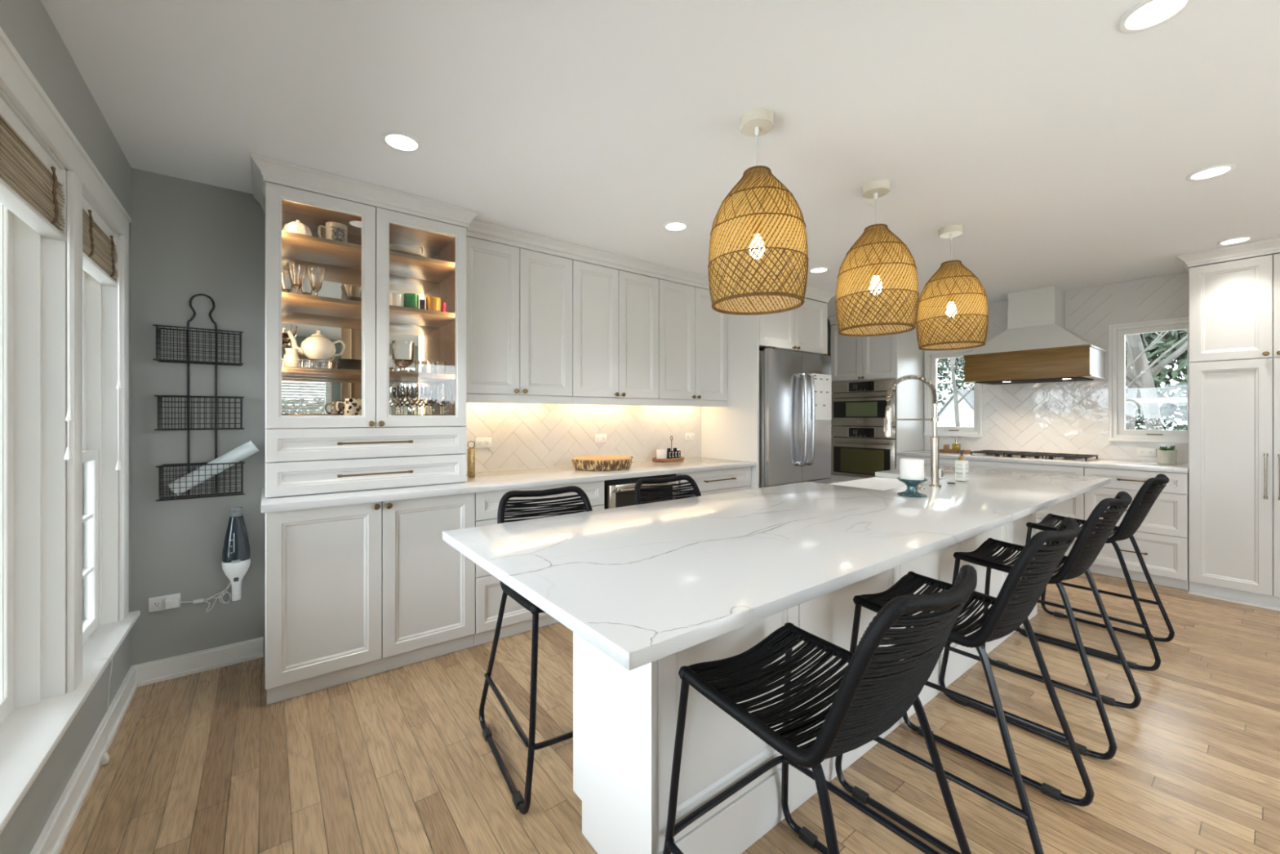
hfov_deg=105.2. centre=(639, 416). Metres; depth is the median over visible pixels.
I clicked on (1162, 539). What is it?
base cabinet
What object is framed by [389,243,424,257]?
gravy boat
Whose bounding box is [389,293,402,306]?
glass
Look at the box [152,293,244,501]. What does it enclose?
wall rack
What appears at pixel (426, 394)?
wine glass
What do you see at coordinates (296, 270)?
glass goblet
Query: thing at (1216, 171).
recessed light
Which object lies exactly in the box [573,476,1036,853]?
kitchen island
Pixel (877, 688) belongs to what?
bar stool
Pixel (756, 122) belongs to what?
pendant lamp
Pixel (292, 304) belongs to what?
shelf
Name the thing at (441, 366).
tumbler
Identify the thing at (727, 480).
base cabinet
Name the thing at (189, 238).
wall
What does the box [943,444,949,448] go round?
wood block
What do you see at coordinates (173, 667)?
baseboard
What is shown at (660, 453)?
candle
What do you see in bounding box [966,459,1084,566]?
base cabinet
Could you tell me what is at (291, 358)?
creamer
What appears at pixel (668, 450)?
jar
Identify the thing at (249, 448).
rolled paper
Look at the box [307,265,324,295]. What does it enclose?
glass goblet
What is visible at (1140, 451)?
power outlet
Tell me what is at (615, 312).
upper cabinet
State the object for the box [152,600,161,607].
receptacle
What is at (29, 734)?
window sill
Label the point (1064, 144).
ceiling
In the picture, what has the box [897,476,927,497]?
candle holder
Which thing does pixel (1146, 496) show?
bar stool
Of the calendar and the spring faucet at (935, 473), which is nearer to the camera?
the spring faucet at (935, 473)
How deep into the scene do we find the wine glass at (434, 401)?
3.04 m
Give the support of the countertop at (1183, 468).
on the base cabinet at (1162, 539)
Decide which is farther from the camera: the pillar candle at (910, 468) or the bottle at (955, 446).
the bottle at (955, 446)
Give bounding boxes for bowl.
[340,284,361,301]
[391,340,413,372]
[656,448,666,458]
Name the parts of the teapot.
spout, lid, handle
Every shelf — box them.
[281,230,454,282]
[281,291,454,327]
[281,365,454,382]
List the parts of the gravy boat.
under plate, handle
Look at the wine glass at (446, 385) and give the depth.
2.99 m
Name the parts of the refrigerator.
door, freezer drawer, handle, handle, door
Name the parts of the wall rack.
hanger rod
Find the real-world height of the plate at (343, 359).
0.009 m
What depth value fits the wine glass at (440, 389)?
2.89 m
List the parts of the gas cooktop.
burner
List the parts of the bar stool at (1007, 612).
leg, rail, leg, wrapped rail, leg, leg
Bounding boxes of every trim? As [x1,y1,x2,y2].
[0,26,131,693]
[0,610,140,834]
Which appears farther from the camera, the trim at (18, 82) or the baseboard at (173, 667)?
the baseboard at (173, 667)
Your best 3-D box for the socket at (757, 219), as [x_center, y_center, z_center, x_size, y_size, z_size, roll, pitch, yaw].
[0.470,-0.758,1.967,0.040,0.060,0.040,0,0,-37]
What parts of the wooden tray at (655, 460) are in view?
dish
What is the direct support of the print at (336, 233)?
attached to the coffee mug at (335, 231)
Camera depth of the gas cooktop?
4.50 m
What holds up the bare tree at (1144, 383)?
on the ground
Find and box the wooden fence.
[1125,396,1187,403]
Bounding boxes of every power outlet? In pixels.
[148,592,180,612]
[475,437,491,448]
[594,433,606,442]
[684,432,694,439]
[1137,448,1155,456]
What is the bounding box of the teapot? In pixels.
[286,329,345,359]
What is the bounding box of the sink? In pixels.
[826,476,928,490]
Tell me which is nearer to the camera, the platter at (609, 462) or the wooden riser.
the platter at (609, 462)
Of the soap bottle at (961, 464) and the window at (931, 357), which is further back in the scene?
the window at (931, 357)
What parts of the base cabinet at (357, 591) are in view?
door, knob, knob, door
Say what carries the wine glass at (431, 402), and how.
on the hutch
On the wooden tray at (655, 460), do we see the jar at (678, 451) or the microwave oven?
the jar at (678, 451)
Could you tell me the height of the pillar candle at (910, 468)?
0.099 m
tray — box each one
[281,413,340,415]
[652,435,684,462]
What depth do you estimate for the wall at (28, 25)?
1.59 m
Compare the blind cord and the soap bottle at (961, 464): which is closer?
the blind cord
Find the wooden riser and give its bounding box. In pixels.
[938,448,970,453]
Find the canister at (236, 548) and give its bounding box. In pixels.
[222,515,250,562]
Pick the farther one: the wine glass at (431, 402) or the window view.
the window view
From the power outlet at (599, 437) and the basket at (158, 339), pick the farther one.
the power outlet at (599, 437)
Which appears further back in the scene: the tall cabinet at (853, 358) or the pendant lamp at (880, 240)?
the tall cabinet at (853, 358)
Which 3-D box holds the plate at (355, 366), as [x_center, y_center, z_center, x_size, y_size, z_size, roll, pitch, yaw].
[-1.567,-0.269,2.648,0.124,0.009,0.124,0,0,-37]
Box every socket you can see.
[751,218,762,235]
[871,263,879,276]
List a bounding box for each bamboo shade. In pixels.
[0,96,75,459]
[82,195,123,470]
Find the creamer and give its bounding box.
[281,348,299,366]
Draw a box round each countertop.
[261,457,755,512]
[442,464,1111,670]
[896,449,1188,473]
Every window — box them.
[0,87,66,724]
[82,189,118,644]
[924,346,983,437]
[1108,315,1188,443]
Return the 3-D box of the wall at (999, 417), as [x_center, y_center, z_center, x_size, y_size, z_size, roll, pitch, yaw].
[4.551,0.051,4.188,0.171,2.500,5.600,0,0,-37]
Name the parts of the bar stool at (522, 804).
leg, leg, rail, wrapped rail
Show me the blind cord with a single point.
(105, 757)
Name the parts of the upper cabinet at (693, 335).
door, crown, door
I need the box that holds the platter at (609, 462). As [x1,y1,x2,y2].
[571,454,632,471]
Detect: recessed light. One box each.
[381,131,422,152]
[662,221,688,231]
[808,266,829,273]
[1117,0,1194,33]
[1186,164,1235,181]
[1217,235,1253,244]
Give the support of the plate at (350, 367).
on the plate
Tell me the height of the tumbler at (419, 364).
0.078 m
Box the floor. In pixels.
[58,566,1279,853]
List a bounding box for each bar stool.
[479,485,592,814]
[634,474,701,504]
[662,564,977,853]
[835,516,1094,853]
[939,491,1141,759]
[1018,473,1174,671]
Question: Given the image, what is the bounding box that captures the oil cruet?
[951,435,962,449]
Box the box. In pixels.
[467,440,475,477]
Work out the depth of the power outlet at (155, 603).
2.42 m
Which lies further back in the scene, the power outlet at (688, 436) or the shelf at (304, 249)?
the power outlet at (688, 436)
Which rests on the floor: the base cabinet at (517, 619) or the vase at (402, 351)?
the base cabinet at (517, 619)
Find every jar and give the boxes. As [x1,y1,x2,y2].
[666,448,671,458]
[673,448,677,457]
[677,450,680,457]
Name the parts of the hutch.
door, crown, drawer, drawer, knob, handle, handle, knob, door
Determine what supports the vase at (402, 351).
on the hutch
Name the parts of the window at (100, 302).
pane, sash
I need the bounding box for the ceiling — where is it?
[40,0,1279,322]
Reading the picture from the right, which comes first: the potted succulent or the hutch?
the potted succulent
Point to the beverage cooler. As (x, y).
(617, 492)
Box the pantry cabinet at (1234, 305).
[1177,237,1279,610]
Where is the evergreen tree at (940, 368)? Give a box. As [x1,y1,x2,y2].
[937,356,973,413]
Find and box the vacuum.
[222,506,250,600]
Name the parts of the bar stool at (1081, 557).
leg, rail, leg, wrapped rail, leg, leg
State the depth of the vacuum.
2.53 m
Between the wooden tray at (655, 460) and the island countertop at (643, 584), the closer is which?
the island countertop at (643, 584)
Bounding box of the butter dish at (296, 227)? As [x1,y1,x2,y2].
[282,219,312,235]
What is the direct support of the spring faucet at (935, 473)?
on the island countertop at (643, 584)
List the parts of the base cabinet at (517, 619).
drawer, drawer, drawer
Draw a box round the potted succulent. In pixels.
[1155,444,1177,464]
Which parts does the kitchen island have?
panel, panel, panel, panel, panel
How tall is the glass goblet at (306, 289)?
0.150 m
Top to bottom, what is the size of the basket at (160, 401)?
0.169 m
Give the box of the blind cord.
[91,657,112,764]
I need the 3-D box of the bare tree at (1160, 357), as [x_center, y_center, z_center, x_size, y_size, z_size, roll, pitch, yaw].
[6.676,-1.988,6.797,4.482,7.592,6.270,0,0,43]
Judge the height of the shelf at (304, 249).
0.022 m
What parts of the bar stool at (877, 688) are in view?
leg, rail, leg, leg, wrapped rail, leg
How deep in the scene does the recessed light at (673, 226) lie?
3.08 m
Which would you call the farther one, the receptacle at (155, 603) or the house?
the house
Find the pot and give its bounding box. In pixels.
[1157,449,1177,464]
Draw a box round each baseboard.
[30,664,137,853]
[133,636,263,686]
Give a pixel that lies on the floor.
(399, 760)
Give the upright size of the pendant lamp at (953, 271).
0.755 m
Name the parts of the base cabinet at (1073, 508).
drawer, drawer, drawer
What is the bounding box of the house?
[937,388,973,426]
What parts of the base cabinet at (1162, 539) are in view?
handle, handle, drawer, drawer, drawer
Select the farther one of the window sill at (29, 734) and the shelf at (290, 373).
the shelf at (290, 373)
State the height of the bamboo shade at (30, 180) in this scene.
0.928 m
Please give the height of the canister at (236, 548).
0.231 m
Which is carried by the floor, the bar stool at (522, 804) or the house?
the bar stool at (522, 804)
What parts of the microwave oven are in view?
handle, door glass, control panel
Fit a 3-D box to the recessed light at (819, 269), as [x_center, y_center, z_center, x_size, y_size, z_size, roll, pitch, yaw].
[1.463,-1.195,4.006,0.160,0.006,0.160,0,0,-37]
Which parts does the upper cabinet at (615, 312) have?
door, crown, door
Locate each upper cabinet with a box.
[466,219,575,404]
[571,244,662,405]
[657,265,728,406]
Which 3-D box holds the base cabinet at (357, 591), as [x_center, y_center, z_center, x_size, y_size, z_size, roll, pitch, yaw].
[-1.476,0.862,2.699,0.938,0.878,0.644,0,0,-37]
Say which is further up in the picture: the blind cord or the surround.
the surround
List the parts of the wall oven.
handle, door glass, control panel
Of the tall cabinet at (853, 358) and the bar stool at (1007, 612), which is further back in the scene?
the tall cabinet at (853, 358)
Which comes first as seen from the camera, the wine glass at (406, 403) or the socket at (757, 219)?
the socket at (757, 219)
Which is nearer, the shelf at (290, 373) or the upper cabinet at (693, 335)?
the shelf at (290, 373)
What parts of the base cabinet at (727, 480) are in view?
drawer, handle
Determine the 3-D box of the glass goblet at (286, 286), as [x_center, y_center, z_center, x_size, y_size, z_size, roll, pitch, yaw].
[-1.842,-0.679,2.551,0.076,0.150,0.076,0,0,-37]
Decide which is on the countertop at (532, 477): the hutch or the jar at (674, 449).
the hutch
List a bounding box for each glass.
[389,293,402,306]
[391,382,404,415]
[400,382,407,415]
[403,293,418,308]
[404,400,408,415]
[405,382,418,415]
[413,383,421,415]
[419,299,424,309]
[419,382,433,415]
[426,296,440,311]
[428,384,435,415]
[430,400,435,415]
[433,383,446,415]
[441,302,446,311]
[441,384,448,415]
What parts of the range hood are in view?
apron moulding, filter panel, moulding, moulding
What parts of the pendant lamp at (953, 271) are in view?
bulb, cord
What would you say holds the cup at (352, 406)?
on the patterned mug at (352, 406)
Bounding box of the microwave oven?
[831,378,896,426]
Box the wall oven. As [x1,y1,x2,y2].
[831,426,896,477]
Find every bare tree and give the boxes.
[1125,329,1187,389]
[1125,333,1187,430]
[1125,337,1137,429]
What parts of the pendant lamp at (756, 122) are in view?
cord, bulb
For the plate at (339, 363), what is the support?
on the plate at (355, 366)
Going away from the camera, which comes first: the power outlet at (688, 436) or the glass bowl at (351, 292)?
the glass bowl at (351, 292)
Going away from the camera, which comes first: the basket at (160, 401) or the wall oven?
the basket at (160, 401)
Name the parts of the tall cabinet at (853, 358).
door, drawer, crown, door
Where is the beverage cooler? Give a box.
[604,473,678,509]
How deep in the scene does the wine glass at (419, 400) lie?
2.89 m
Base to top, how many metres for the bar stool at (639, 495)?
0.981 m
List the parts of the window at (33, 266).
sash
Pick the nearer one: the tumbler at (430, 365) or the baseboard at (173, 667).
the baseboard at (173, 667)
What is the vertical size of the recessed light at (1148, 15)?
0.006 m
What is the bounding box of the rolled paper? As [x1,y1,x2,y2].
[168,440,259,495]
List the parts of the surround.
door, crown, door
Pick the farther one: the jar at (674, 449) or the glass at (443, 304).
the jar at (674, 449)
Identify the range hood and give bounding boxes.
[963,285,1106,384]
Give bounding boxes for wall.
[0,0,131,853]
[131,168,836,665]
[923,271,1188,462]
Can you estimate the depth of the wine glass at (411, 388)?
2.79 m
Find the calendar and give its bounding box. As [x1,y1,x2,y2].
[812,373,831,419]
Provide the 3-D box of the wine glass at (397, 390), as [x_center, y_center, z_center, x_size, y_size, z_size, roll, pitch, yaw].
[-1.370,-0.097,2.773,0.072,0.190,0.072,0,0,-37]
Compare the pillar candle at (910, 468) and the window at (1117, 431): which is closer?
the pillar candle at (910, 468)
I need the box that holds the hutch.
[250,153,478,497]
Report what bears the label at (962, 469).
attached to the soap bottle at (961, 464)
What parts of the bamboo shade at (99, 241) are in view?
rail, pull cord, pull cord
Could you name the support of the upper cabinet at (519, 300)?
attached to the wall at (189, 238)
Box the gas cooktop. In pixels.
[967,449,1099,462]
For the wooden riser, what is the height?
0.029 m
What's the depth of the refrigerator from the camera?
4.28 m
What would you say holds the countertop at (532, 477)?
on the base cabinet at (357, 591)
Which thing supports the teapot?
on the trivet
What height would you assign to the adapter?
0.144 m
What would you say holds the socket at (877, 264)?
attached to the pendant lamp at (880, 240)
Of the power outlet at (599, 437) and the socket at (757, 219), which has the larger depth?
the power outlet at (599, 437)
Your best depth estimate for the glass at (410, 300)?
2.77 m
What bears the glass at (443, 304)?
on the hutch
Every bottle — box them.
[951,443,960,449]
[955,449,968,481]
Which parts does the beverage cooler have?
glass, handle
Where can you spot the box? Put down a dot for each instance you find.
(471, 451)
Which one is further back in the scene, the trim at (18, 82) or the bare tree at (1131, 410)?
the bare tree at (1131, 410)
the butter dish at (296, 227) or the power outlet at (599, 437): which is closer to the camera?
the butter dish at (296, 227)
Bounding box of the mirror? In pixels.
[281,221,439,415]
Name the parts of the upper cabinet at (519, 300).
door, crown, door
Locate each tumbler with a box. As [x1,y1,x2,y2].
[414,360,424,373]
[425,360,435,373]
[436,361,445,373]
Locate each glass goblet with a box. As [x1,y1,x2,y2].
[281,269,292,292]
[287,262,306,293]
[301,273,312,294]
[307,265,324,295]
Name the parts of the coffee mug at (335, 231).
handle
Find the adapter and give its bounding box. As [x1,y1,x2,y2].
[164,582,231,611]
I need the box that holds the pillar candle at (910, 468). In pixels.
[899,457,924,479]
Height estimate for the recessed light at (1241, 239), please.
0.006 m
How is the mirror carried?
attached to the hutch
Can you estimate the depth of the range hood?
4.52 m
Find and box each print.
[329,226,345,242]
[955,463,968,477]
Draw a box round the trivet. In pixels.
[299,359,336,368]
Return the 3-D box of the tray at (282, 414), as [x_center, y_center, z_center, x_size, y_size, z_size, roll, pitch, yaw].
[-1.716,-0.007,2.559,0.258,0.010,0.202,0,0,-37]
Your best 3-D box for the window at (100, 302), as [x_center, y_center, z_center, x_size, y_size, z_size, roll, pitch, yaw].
[-2.166,0.046,1.863,0.150,1.710,0.620,0,0,-37]
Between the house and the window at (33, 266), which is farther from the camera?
the house
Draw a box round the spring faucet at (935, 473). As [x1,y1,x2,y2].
[883,374,954,487]
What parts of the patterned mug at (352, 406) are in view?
handle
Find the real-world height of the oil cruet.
0.141 m
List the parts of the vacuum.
motor handle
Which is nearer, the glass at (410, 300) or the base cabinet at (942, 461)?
the glass at (410, 300)
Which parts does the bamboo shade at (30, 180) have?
rail, pull cord, pull cord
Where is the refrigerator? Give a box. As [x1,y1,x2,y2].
[759,346,831,488]
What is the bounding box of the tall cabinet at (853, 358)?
[827,306,925,483]
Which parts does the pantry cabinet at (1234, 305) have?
crown, door, door, handle, knob, door, door, handle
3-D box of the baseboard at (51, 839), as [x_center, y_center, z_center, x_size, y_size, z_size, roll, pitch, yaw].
[-0.743,1.251,0.144,0.026,0.100,5.600,0,0,-37]
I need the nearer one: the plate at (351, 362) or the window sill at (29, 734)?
the window sill at (29, 734)
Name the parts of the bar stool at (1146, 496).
leg, rail, leg, wrapped rail, leg, leg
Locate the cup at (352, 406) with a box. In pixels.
[343,398,361,415]
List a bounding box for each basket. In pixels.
[152,324,243,365]
[154,395,244,430]
[155,461,244,501]
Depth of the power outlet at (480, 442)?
3.38 m
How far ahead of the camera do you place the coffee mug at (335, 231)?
2.57 m
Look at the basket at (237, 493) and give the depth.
2.45 m
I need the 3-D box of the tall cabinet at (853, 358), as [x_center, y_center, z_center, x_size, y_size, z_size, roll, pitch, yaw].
[2.797,0.052,5.778,0.696,2.498,0.844,0,0,-37]
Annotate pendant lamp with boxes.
[707,107,808,315]
[835,179,919,336]
[915,224,988,350]
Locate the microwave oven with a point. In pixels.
(860, 402)
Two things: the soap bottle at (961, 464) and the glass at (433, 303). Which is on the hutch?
the glass at (433, 303)
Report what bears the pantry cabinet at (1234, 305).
on the floor
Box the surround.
[701,273,835,488]
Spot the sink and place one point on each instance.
(873, 482)
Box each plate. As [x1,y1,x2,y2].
[337,358,361,361]
[337,360,361,364]
[337,362,361,365]
[337,364,361,367]
[337,366,361,368]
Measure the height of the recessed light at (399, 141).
0.006 m
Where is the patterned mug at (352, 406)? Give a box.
[335,398,361,415]
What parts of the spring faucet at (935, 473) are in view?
spray lever, holder arm, lever handle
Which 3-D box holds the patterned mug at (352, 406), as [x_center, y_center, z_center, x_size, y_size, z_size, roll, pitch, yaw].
[-1.553,-0.048,2.629,0.113,0.092,0.088,0,0,-6]
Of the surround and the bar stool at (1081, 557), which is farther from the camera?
the surround
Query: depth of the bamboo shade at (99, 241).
1.96 m
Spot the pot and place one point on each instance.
(1164, 456)
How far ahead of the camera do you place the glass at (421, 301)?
2.83 m
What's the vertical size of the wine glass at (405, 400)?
0.190 m
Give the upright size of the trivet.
0.050 m
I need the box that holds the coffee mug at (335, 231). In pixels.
[317,222,347,242]
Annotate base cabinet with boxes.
[265,493,475,705]
[473,480,604,645]
[675,466,751,497]
[897,455,958,468]
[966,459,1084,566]
[1084,466,1189,590]

